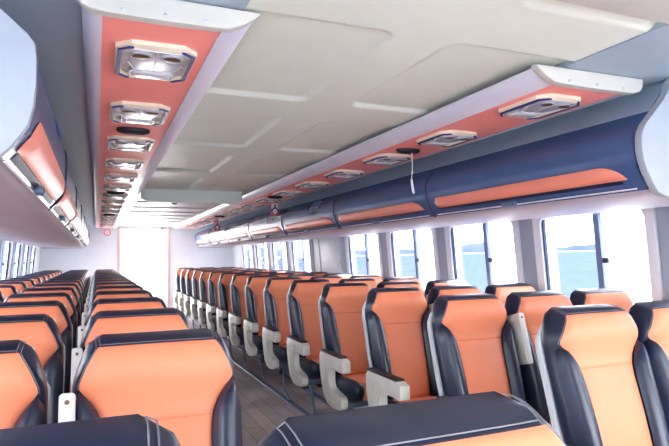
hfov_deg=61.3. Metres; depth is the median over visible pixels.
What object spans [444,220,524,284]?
window
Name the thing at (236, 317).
seat
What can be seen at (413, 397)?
seat cushion
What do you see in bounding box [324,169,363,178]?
vent unit
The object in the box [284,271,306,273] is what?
seat
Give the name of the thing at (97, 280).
seat
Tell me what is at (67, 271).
seat
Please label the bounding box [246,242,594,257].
hills
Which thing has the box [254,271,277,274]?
seat
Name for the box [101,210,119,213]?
vent unit
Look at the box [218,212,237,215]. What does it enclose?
vent unit
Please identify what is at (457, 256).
blind
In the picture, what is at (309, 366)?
seat cushion
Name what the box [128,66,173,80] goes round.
lamp
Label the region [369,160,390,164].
lamp
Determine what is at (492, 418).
seat
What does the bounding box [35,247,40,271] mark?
wall
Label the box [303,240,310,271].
blind
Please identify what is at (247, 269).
seat
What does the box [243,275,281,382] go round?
seat
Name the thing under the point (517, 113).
lamp
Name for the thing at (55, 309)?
seat
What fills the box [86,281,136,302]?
seat
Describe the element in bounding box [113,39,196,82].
vent unit
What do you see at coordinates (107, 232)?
round sign
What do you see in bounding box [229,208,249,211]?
vent unit
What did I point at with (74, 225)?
bin
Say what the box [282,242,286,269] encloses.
blind
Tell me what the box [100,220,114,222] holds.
vent unit
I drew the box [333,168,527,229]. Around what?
bin
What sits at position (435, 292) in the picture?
seat
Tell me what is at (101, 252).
wall
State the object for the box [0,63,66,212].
bin
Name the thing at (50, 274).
seat
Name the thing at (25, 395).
seat
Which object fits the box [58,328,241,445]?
seat
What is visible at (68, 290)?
seat
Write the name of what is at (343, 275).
seat
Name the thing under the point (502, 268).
blind
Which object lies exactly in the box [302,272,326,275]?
seat
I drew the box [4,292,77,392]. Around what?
seat
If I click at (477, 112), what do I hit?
ceiling light panel
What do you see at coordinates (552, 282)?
blind
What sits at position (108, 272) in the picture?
seat
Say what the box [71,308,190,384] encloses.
seat
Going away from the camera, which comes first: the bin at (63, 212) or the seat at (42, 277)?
the bin at (63, 212)
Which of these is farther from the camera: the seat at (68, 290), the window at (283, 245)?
the window at (283, 245)
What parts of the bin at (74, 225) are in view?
bin door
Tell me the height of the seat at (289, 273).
1.107 m
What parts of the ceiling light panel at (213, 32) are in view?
moulding, coral panel, moulding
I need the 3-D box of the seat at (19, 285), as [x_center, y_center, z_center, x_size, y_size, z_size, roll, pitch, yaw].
[-3.124,1.114,5.254,0.449,1.107,0.665,1,-4,-23]
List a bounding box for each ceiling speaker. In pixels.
[107,191,124,193]
[116,127,149,134]
[268,196,281,198]
[396,148,419,153]
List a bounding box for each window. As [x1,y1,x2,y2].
[0,240,12,279]
[10,242,22,276]
[20,244,30,275]
[28,246,36,273]
[241,245,253,267]
[254,243,269,268]
[270,242,288,269]
[289,240,312,271]
[344,233,383,279]
[386,228,440,289]
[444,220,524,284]
[532,208,663,303]
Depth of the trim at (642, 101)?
3.19 m
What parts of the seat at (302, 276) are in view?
backrest, headrest panel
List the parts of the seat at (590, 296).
backrest, headrest panel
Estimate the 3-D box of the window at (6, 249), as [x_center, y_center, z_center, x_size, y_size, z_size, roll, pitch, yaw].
[-4.288,0.559,7.278,0.146,0.775,0.970,1,-4,-23]
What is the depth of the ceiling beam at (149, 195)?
6.01 m
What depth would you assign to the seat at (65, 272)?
9.32 m
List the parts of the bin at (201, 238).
bin door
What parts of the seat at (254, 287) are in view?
armrest, headrest panel, backrest panel, backrest, leg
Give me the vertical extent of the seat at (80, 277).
1.107 m
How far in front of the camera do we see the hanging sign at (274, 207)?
6.50 m
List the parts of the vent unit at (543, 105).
plate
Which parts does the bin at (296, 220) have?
bin door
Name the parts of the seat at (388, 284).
backrest, headrest panel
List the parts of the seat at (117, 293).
folded armrest, backrest, headrest panel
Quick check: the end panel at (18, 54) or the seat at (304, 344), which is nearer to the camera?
the end panel at (18, 54)
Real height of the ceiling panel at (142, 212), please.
0.044 m
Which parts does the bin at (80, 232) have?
bin door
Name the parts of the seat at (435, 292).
folded armrest, headrest panel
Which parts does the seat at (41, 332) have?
headrest panel, backrest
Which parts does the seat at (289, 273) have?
backrest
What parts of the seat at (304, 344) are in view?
armrest, backrest, headrest panel, backrest panel, seat panel, leg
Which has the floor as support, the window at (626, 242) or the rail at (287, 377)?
the rail at (287, 377)
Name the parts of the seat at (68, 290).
headrest panel, backrest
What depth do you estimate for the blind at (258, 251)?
11.32 m
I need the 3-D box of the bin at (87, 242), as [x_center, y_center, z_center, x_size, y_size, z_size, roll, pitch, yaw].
[-5.083,0.212,10.592,0.873,0.478,1.556,1,-4,-23]
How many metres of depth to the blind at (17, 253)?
8.66 m
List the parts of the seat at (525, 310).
folded armrest, backrest panel, headrest panel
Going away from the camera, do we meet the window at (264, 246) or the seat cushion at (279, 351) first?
the seat cushion at (279, 351)
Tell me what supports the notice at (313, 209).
attached to the bin at (296, 220)
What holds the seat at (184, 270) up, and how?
on the rail at (287, 377)
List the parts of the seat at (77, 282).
backrest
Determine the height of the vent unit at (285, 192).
0.034 m
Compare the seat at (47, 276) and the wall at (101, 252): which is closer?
the seat at (47, 276)
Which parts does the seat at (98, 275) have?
backrest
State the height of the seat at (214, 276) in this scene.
1.107 m
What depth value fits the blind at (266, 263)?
10.81 m
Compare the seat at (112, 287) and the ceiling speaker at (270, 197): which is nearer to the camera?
the seat at (112, 287)
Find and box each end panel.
[0,8,36,157]
[635,78,668,196]
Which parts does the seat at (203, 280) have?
armrest, headrest panel, backrest panel, backrest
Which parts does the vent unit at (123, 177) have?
plate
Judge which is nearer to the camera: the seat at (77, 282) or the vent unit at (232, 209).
the seat at (77, 282)
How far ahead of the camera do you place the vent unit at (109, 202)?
6.37 m
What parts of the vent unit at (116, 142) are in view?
plate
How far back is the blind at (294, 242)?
9.23 m
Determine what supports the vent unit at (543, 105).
attached to the ceiling light panel at (477, 112)
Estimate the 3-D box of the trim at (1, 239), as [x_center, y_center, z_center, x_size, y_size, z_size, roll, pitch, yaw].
[-2.733,0.371,3.646,0.078,0.855,13.700,1,-4,-23]
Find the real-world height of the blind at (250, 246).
0.670 m
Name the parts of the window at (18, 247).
glass pane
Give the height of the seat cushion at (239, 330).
0.153 m
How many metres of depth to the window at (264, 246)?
10.89 m
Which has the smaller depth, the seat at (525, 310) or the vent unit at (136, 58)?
the vent unit at (136, 58)
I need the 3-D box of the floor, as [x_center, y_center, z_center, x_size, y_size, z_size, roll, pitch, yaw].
[-1.498,1.723,5.917,4.360,0.050,17.450,1,-4,-23]
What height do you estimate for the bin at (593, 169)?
0.478 m
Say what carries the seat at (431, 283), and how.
on the floor
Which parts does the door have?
rail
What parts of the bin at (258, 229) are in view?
bin door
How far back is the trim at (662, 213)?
4.19 m
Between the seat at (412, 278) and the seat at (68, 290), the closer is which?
the seat at (68, 290)
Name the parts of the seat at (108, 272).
backrest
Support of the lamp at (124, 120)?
on the vent unit at (153, 114)
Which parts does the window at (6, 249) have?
glass pane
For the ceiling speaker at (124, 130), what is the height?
0.026 m
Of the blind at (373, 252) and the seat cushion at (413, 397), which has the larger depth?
the blind at (373, 252)
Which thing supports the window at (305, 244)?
in the wall at (236, 250)
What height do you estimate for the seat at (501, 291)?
1.107 m
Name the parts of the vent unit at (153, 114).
plate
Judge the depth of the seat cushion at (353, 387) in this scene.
3.83 m
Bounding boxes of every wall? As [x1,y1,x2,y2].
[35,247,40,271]
[38,226,232,315]
[232,210,664,299]
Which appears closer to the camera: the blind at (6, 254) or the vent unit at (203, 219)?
the blind at (6, 254)
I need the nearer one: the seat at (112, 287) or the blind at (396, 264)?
the seat at (112, 287)
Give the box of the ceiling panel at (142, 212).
[119,192,247,225]
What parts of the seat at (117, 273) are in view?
backrest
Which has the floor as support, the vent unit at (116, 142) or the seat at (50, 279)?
the seat at (50, 279)
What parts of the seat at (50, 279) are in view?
backrest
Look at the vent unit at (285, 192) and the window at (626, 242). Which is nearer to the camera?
the window at (626, 242)
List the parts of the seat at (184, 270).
armrest, headrest panel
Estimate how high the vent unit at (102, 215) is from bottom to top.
0.034 m
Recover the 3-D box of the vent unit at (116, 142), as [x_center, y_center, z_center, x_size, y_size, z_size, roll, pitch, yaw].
[-1.153,-0.441,3.189,0.244,0.034,0.330,1,-4,-23]
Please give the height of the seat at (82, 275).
1.107 m
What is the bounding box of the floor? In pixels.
[187,316,368,445]
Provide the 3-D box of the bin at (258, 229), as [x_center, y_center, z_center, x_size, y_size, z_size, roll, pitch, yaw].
[-0.527,-0.031,7.439,0.868,0.478,1.556,1,-4,-23]
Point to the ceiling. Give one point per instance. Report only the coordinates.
(308, 82)
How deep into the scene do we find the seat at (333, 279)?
5.96 m
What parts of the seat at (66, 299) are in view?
headrest panel, backrest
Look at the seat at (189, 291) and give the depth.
10.61 m
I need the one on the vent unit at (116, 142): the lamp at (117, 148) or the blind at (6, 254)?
the lamp at (117, 148)
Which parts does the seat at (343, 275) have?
backrest, headrest panel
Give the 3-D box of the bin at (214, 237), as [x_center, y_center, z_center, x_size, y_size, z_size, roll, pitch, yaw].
[-1.736,0.152,10.310,0.868,0.478,1.556,1,-4,-23]
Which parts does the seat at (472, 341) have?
headrest panel, backrest panel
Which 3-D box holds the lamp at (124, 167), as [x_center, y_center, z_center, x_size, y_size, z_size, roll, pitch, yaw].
[-1.468,-0.395,3.937,0.148,0.016,0.083,1,-4,-23]
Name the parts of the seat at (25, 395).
headrest panel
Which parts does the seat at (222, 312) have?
armrest, headrest panel, backrest panel, leg, backrest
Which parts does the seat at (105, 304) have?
folded armrest, backrest, headrest panel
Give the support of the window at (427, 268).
in the wall at (236, 250)
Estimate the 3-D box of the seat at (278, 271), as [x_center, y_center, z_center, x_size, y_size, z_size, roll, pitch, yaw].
[-0.760,1.289,8.782,0.462,1.107,0.665,1,-4,-23]
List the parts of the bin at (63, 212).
bin door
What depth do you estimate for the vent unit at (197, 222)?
10.28 m
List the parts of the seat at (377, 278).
backrest, headrest panel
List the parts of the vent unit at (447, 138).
plate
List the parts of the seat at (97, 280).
backrest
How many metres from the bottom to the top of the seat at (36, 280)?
1.107 m
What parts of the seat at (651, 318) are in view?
backrest, headrest panel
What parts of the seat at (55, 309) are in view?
headrest panel, backrest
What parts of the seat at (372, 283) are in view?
backrest, headrest panel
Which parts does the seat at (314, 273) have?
backrest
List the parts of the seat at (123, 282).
backrest, headrest panel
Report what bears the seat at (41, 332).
on the floor
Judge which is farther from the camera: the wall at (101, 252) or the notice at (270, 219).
the wall at (101, 252)
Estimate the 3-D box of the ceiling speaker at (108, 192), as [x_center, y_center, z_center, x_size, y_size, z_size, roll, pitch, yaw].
[-2.142,-0.295,5.530,0.165,0.026,0.095,1,-4,-23]
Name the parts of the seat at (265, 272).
backrest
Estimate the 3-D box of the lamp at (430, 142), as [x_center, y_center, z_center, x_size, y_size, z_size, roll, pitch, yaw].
[0.590,-0.462,3.254,0.148,0.016,0.083,1,-4,-23]
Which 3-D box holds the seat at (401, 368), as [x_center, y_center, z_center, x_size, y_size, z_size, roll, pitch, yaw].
[0.481,0.958,3.391,0.504,1.107,0.668,1,-4,-23]
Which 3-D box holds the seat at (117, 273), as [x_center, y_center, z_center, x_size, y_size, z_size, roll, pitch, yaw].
[-3.099,1.262,7.798,0.526,1.107,0.668,1,-4,-23]
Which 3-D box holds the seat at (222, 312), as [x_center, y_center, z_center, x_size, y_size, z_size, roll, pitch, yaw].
[-1.332,1.233,7.696,0.504,1.107,0.668,1,-4,-23]
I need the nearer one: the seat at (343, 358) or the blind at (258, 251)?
the seat at (343, 358)
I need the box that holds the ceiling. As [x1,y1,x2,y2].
[0,0,668,226]
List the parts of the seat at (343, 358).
armrest, backrest, headrest panel, backrest panel, seat panel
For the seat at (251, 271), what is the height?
1.107 m
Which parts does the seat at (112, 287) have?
folded armrest, backrest, headrest panel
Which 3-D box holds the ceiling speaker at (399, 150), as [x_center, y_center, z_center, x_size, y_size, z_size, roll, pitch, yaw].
[0.459,-0.446,3.526,0.165,0.026,0.095,1,-4,-23]
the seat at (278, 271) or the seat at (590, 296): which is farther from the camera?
the seat at (278, 271)
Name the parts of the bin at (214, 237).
bin door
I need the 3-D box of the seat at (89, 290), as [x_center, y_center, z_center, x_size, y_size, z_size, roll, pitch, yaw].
[-2.495,1.170,6.363,0.526,1.107,0.668,1,-4,-23]
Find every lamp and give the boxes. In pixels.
[112,164,134,168]
[116,146,142,150]
[120,115,154,123]
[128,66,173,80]
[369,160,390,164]
[424,140,449,145]
[506,109,539,117]
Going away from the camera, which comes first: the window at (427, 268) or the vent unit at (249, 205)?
the window at (427, 268)
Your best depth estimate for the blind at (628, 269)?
3.46 m
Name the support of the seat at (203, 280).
on the rail at (287, 377)
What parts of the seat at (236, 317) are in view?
armrest, headrest panel, backrest panel, leg, backrest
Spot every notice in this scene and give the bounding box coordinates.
[266,216,274,223]
[309,201,321,214]
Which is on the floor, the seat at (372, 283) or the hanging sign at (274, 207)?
the seat at (372, 283)
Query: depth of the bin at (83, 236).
7.78 m
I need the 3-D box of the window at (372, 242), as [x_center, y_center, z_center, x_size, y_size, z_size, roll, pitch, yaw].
[0.379,0.470,6.793,0.146,0.775,0.970,1,-4,-23]
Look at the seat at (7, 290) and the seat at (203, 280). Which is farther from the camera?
the seat at (203, 280)
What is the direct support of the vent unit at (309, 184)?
attached to the ceiling light panel at (477, 112)
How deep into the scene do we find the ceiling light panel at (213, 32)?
1.95 m
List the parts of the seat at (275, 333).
armrest, backrest, backrest panel, headrest panel, leg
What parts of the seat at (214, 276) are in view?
armrest, headrest panel, backrest panel, backrest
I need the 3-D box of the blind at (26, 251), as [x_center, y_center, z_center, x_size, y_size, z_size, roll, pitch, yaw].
[-5.307,0.706,9.691,0.060,0.670,0.078,1,-4,-23]
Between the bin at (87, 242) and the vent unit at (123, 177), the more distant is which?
the bin at (87, 242)
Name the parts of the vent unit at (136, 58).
plate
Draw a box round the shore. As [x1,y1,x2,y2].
[247,250,594,258]
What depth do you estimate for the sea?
136.25 m
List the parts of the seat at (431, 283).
headrest panel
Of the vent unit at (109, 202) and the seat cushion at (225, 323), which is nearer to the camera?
the vent unit at (109, 202)
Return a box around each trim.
[0,239,30,274]
[199,81,663,231]
[252,207,668,299]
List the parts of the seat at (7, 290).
headrest panel, backrest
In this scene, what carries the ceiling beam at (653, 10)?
attached to the ceiling
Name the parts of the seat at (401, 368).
armrest, headrest panel, backrest panel, seat panel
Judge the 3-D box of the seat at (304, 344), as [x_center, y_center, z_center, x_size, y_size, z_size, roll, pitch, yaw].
[-0.123,1.050,4.826,0.504,1.107,0.668,1,-4,-23]
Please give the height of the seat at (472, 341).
1.107 m
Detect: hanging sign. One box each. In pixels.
[214,221,220,230]
[270,202,278,215]
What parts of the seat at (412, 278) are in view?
backrest, headrest panel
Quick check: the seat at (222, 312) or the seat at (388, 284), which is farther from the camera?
the seat at (222, 312)
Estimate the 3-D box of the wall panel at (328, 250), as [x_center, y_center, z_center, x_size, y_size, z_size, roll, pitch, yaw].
[-0.085,0.566,7.819,0.084,0.845,0.900,1,-4,-23]
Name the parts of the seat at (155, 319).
folded armrest, backrest, headrest panel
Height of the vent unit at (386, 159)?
0.034 m
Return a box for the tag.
[410,153,414,193]
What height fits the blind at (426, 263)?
0.670 m
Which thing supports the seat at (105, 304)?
on the rail
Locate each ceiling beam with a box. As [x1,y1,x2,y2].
[141,189,241,203]
[556,0,668,23]
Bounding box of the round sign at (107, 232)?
[104,228,110,235]
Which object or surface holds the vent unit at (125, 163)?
attached to the ceiling light panel at (213, 32)
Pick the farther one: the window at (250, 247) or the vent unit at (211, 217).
the window at (250, 247)
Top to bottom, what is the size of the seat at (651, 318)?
1.107 m
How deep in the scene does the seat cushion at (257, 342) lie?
5.99 m
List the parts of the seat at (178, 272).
armrest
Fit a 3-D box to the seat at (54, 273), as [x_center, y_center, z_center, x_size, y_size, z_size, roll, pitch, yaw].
[-4.937,1.389,9.559,0.449,1.107,0.665,1,-4,-23]
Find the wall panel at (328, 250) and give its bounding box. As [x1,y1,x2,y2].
[314,237,342,272]
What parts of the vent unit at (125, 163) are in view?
plate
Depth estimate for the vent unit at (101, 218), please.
8.98 m
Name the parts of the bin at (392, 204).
bin door, edge trim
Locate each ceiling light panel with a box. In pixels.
[77,0,260,227]
[172,64,642,228]
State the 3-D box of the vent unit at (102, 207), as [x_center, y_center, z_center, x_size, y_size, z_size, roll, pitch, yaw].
[-2.815,-0.188,7.136,0.244,0.034,0.330,1,-4,-23]
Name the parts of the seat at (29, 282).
headrest panel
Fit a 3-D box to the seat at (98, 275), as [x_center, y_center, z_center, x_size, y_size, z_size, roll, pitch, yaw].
[-2.797,1.216,7.081,0.526,1.107,0.668,1,-4,-23]
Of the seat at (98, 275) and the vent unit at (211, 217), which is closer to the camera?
the seat at (98, 275)
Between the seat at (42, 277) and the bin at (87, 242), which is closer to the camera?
the seat at (42, 277)
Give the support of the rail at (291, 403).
on the floor
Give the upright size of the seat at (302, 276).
1.107 m
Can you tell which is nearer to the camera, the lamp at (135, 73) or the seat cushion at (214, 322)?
the lamp at (135, 73)
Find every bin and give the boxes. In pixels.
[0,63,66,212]
[0,162,76,227]
[0,195,81,235]
[0,212,84,240]
[7,222,86,243]
[22,228,87,245]
[36,232,88,247]
[195,228,244,246]
[208,223,265,244]
[225,217,298,242]
[248,208,342,240]
[281,193,407,236]
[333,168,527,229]
[425,103,668,218]
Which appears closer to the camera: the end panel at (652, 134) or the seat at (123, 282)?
the end panel at (652, 134)
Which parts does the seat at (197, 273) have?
armrest, headrest panel, backrest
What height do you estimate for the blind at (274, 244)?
0.670 m
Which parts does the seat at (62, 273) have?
backrest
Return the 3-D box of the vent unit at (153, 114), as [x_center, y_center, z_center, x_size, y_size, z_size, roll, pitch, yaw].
[-0.876,-0.483,2.531,0.244,0.034,0.330,1,-4,-23]
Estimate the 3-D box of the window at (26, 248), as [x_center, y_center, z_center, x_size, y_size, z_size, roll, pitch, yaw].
[-5.164,0.692,9.357,0.146,0.775,0.970,1,-4,-23]
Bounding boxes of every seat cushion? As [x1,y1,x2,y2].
[212,315,216,326]
[223,321,228,332]
[236,327,243,340]
[252,335,262,350]
[273,345,287,363]
[299,357,320,379]
[335,375,367,402]
[387,394,438,404]
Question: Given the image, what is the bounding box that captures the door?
[117,226,169,307]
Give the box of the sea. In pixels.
[247,251,598,297]
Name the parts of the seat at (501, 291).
backrest, headrest panel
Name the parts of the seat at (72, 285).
backrest, headrest panel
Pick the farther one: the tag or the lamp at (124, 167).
the lamp at (124, 167)
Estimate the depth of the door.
12.63 m
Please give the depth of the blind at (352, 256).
7.14 m
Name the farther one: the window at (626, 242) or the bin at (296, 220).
the bin at (296, 220)
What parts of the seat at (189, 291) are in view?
armrest, headrest panel, backrest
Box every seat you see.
[0,279,34,287]
[0,281,26,293]
[0,285,17,298]
[0,291,4,301]
[0,300,72,392]
[0,314,64,423]
[0,339,50,428]
[0,414,180,445]
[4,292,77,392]
[8,277,40,284]
[16,275,46,281]
[20,287,80,347]
[22,274,50,279]
[30,273,53,277]
[32,283,82,325]
[35,272,56,275]
[40,280,84,311]
[47,278,85,303]
[53,276,86,296]
[57,274,87,292]
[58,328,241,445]
[60,273,88,288]
[65,272,88,280]
[67,271,89,285]
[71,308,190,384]
[78,296,166,347]
[81,290,152,325]
[84,285,143,311]
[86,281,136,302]
[87,279,130,296]
[88,277,127,291]
[89,275,124,288]
[90,272,118,282]
[90,273,121,285]
[174,268,182,307]
[178,268,199,322]
[184,269,207,328]
[190,269,216,331]
[198,270,226,337]
[206,271,233,332]
[216,272,246,358]
[228,273,264,369]
[231,269,250,271]
[242,270,262,273]
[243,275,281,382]
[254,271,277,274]
[257,391,565,445]
[258,269,275,271]
[262,277,308,399]
[269,272,294,276]
[271,270,290,272]
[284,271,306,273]
[287,274,315,279]
[287,279,330,413]
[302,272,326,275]
[309,276,342,386]
[318,282,370,410]
[323,273,351,278]
[338,278,377,288]
[350,275,382,283]
[362,287,438,406]
[376,281,424,295]
[383,276,422,287]
[424,279,468,298]
[426,285,481,312]
[427,293,525,403]
[485,283,535,304]
[504,290,572,427]
[535,304,668,445]
[569,287,632,312]
[629,300,668,432]
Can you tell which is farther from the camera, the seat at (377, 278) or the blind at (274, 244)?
the blind at (274, 244)
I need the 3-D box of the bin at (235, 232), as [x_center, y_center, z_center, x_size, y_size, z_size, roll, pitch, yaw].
[-1.132,0.060,8.875,0.868,0.478,1.556,1,-4,-23]
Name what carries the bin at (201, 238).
attached to the ceiling
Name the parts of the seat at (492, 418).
headrest panel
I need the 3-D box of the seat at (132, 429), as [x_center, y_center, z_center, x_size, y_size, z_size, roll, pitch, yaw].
[-0.218,0.734,0.230,0.449,1.107,0.665,1,-4,-23]
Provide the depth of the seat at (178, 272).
12.04 m
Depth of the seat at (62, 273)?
8.61 m
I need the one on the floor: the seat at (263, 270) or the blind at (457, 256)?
the seat at (263, 270)
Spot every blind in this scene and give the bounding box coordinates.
[4,241,8,278]
[15,243,18,276]
[24,245,27,274]
[249,245,252,267]
[257,244,259,267]
[264,244,268,268]
[273,243,276,269]
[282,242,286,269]
[293,241,296,270]
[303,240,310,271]
[350,236,355,274]
[367,233,380,275]
[393,232,400,276]
[417,229,435,289]
[453,226,463,279]
[488,221,516,283]
[545,217,560,291]
[600,209,651,303]
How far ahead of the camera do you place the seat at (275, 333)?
5.61 m
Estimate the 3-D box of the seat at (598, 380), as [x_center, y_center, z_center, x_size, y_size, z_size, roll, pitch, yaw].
[1.085,0.866,1.956,0.504,1.107,0.668,1,-4,-23]
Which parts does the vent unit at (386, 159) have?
plate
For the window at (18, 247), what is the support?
in the wall at (38, 248)
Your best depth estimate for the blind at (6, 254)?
7.64 m
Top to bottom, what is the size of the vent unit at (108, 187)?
0.034 m
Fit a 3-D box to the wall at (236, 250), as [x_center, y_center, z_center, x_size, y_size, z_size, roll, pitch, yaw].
[0.706,0.650,6.044,0.191,2.050,15.850,1,-4,-23]
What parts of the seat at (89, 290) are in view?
backrest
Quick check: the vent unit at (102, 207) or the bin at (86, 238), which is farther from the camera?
the bin at (86, 238)
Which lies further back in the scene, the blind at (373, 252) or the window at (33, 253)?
the window at (33, 253)
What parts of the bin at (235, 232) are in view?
bin door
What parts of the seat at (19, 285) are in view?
headrest panel, backrest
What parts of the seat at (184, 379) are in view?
folded armrest, headrest panel, backrest panel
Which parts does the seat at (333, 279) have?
backrest, headrest panel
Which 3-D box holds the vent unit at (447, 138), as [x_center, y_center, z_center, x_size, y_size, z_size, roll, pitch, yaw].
[0.628,-0.465,3.164,0.244,0.034,0.330,1,-4,-23]
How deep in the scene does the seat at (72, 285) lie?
5.00 m
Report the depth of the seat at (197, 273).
9.89 m
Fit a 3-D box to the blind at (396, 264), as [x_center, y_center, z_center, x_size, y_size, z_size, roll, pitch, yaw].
[0.678,0.417,6.089,0.060,0.670,0.078,1,-4,-23]
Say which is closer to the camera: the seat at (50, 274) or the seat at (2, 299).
the seat at (2, 299)
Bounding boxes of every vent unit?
[100,217,116,219]
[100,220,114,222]
[101,206,121,209]
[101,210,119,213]
[101,214,117,216]
[102,193,127,198]
[102,200,124,204]
[103,184,131,191]
[104,173,137,181]
[105,157,144,168]
[107,135,154,151]
[109,101,169,125]
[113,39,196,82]
[195,221,210,223]
[202,219,218,220]
[210,216,227,218]
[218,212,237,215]
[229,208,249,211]
[241,203,263,207]
[255,198,281,202]
[273,190,302,196]
[295,181,329,188]
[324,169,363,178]
[362,153,410,165]
[417,130,477,146]
[498,93,580,119]
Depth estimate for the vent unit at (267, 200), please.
6.36 m
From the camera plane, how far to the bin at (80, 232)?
6.27 m
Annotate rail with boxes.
[188,316,338,410]
[191,328,309,414]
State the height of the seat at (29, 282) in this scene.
1.107 m
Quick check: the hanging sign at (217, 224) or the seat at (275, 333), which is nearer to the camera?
the seat at (275, 333)
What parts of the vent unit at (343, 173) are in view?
plate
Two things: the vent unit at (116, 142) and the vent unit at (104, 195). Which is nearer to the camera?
the vent unit at (116, 142)
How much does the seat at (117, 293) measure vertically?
1.107 m
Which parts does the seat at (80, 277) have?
backrest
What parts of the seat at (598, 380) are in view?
headrest panel, backrest panel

